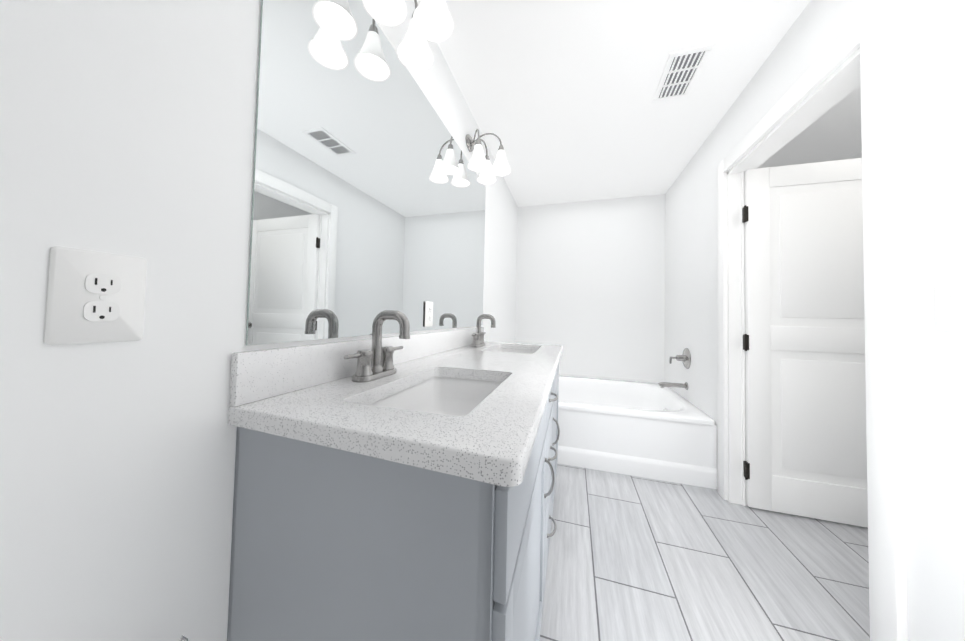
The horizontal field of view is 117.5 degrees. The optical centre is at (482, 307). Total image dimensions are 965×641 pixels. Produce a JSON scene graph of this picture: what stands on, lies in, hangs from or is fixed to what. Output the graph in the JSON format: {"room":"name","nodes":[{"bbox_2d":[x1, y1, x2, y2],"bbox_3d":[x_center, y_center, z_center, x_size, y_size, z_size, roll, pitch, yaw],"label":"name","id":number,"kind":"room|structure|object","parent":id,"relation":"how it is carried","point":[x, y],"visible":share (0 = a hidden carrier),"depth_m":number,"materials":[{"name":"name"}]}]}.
{"room":"bathroom","nodes":[
{"label":"bathroom","id":0,"kind":"room"},
{"bbox_2d":[0,0,517,640],"bbox_3d":[-0.351,-0.086,1.266,0.120,2.420,4.990,1,-2,17],"label":"wall","id":1,"kind":"structure","parent":0,"point":[126,126],"depth_m":0.45,"materials":[{"name":"white paint"}]},
{"bbox_2d":[44,246,146,345],"bbox_3d":[-0.545,-0.014,0.419,0.007,0.130,0.090,1,-2,17],"label":"electrical outlet","id":2,"kind":"object","parent":1,"relation":"attached to","point":[95,297],"visible":1,"depth_m":0.41,"materials":[{"name":"white plastic"}]},
{"bbox_2d":[179,635,187,640],"bbox_3d":[-0.509,0.592,0.427,0.085,0.176,0.140,1,-2,17],"label":"toilet paper holder","id":3,"kind":"object","parent":1,"relation":"attached to","point":[183,638],"visible":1,"depth_m":0.45,"materials":[{"name":"silver metal"}]},
{"bbox_2d":[229,328,474,405],"bbox_3d":[-0.245,0.171,1.377,0.020,0.105,1.678,1,-2,17],"label":"backsplash","id":4,"kind":"structure","parent":1,"relation":"attached to","point":[265,373],"depth_m":0.70,"materials":[{"name":"white stone"}]},
{"bbox_2d":[246,0,485,344],"bbox_3d":[-0.233,-0.417,1.417,0.005,1.050,1.665,1,-2,17],"label":"mirror","id":5,"kind":"object","parent":1,"relation":"attached to","point":[368,197],"visible":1,"depth_m":0.87,"materials":[{"name":"clear glass"}]},
{"bbox_2d":[423,301,432,326],"bbox_3d":[-0.249,0.033,1.361,0.007,0.118,0.086,1,-2,17],"label":"outlet","id":6,"kind":"object","parent":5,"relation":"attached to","point":[428,315],"visible":1,"depth_m":1.35,"materials":[{"name":"white plastic"}]},
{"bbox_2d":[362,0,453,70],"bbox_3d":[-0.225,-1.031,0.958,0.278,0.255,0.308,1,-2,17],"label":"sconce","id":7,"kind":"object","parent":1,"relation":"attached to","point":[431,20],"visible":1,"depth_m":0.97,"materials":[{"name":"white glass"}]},
{"bbox_2d":[465,129,510,183],"bbox_3d":[0.043,-0.966,1.831,0.278,0.255,0.308,1,-2,17],"label":"sconce","id":8,"kind":"object","parent":1,"relation":"attached to","point":[480,162],"visible":1,"depth_m":1.81,"materials":[{"name":"white glass"}]},
{"bbox_2d":[515,194,664,382],"bbox_3d":[1.792,0.016,3.154,2.870,2.420,0.120,1,-2,17],"label":"wall","id":9,"kind":"structure","parent":0,"point":[590,290],"depth_m":3.26,"materials":[{"name":"white paint"}]},
{"bbox_2d":[417,0,861,206],"bbox_3d":[1.048,-1.318,0.882,2.990,0.080,4.990,1,-2,17],"label":"ceiling","id":10,"kind":"structure","parent":0,"point":[558,95],"depth_m":1.69,"materials":[{"name":"white paint"}]},
{"bbox_2d":[652,44,714,102],"bbox_3d":[1.072,-1.252,1.594,0.190,0.008,0.350,1,-2,17],"label":"ceiling vent","id":11,"kind":"object","parent":10,"relation":"in","point":[681,72],"visible":1,"depth_m":1.57,"materials":[{"name":"white metal"}]},
{"bbox_2d":[540,464,869,640],"bbox_3d":[0.994,1.170,0.808,2.990,0.060,4.990,1,-2,17],"label":"floor","id":12,"kind":"structure","parent":0,"point":[633,558],"depth_m":1.29,"materials":[{"name":"tile"}]},
{"bbox_2d":[227,354,560,640],"bbox_3d":[0.016,0.698,1.269,0.596,0.867,1.676,1,-2,17],"label":"bathroom vanity","id":13,"kind":"object","parent":12,"relation":"on","point":[401,487],"depth_m":0.49,"materials":[{"name":"grey paint"}]},
{"bbox_2d":[228,342,561,493],"bbox_3d":[0.019,0.245,1.280,0.584,0.037,1.704,1,-2,17],"label":"countertop","id":14,"kind":"structure","parent":13,"relation":"on","point":[489,445],"depth_m":0.53,"materials":[{"name":"white stone"}]},
{"bbox_2d":[339,310,414,381],"bbox_3d":[-0.279,0.109,0.868,0.140,0.199,0.260,1,-2,17],"label":"faucet","id":15,"kind":"object","parent":14,"relation":"on","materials":[{"name":"silver metal"}]},
{"bbox_2d":[363,370,502,413],"bbox_3d":[-0.105,0.310,0.807,0.340,0.150,0.520,1,-2,17],"label":"sink","id":16,"kind":"object","parent":14,"relation":"in","point":[449,393],"depth_m":1.03,"materials":[{"name":"white ceramic"}]},
{"bbox_2d":[467,314,494,345],"bbox_3d":[0.014,0.143,1.823,0.140,0.199,0.260,1,-2,17],"label":"faucet","id":17,"kind":"object","parent":14,"relation":"on","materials":[{"name":"silver metal"}]},
{"bbox_2d":[495,346,534,353],"bbox_3d":[0.188,0.345,1.762,0.340,0.150,0.520,1,-2,17],"label":"sink","id":18,"kind":"object","parent":14,"relation":"in","point":[518,349],"depth_m":1.99,"materials":[{"name":"white ceramic"}]},
{"bbox_2d":[558,375,716,488],"bbox_3d":[0.959,0.977,2.695,1.564,0.436,1.172,1,-2,17],"label":"bathtub","id":19,"kind":"object","parent":12,"relation":"on","point":[650,430],"visible":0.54,"depth_m":2.10,"materials":[{"name":"white ceramic"}]},
{"bbox_2d":[665,0,964,640],"bbox_3d":[1.265,-0.066,0.770,0.120,2.420,4.750,1,-2,17],"label":"wall","id":20,"kind":"structure","parent":0,"point":[930,58],"depth_m":0.82,"materials":[{"name":"white paint"}]},
{"bbox_2d":[658,382,687,389],"bbox_3d":[1.605,0.658,2.476,0.212,0.064,0.063,1,-2,17],"label":"tub spout","id":21,"kind":"object","parent":20,"relation":"attached to","point":[669,384],"visible":1,"depth_m":2.46,"materials":[{"name":"silver metal"}]},
{"bbox_2d":[669,348,690,368],"bbox_3d":[1.648,0.428,2.471,0.132,0.175,0.175,1,-2,17],"label":"tub valve","id":22,"kind":"object","parent":20,"relation":"attached to","point":[685,357],"visible":1,"depth_m":2.44,"materials":[{"name":"silver metal"}]},
{"bbox_2d":[742,158,867,527],"bbox_3d":[1.992,0.173,1.629,0.898,2.000,0.179,1,-2,17],"label":"bathroom door","id":23,"kind":"structure","parent":20,"relation":"in","point":[805,404],"depth_m":1.66,"materials":[{"name":"white paint"}]},
{"bbox_2d":[717,0,907,640],"bbox_3d":[1.443,0.108,1.358,0.168,2.115,1.090,1,-2,17],"label":"door frame","id":24,"kind":"structure","parent":20,"relation":"attached to","point":[868,36],"depth_m":0.92,"materials":[{"name":"white paint"}]},
{"bbox_2d":[848,151,861,158],"bbox_3d":[2.392,-0.052,0.423,0.120,2.420,4.750,1,-2,17],"label":"wall","id":25,"kind":"structure","parent":0,"point":[858,155],"depth_m":2.28,"materials":[{"name":"white paint"}]}
]}

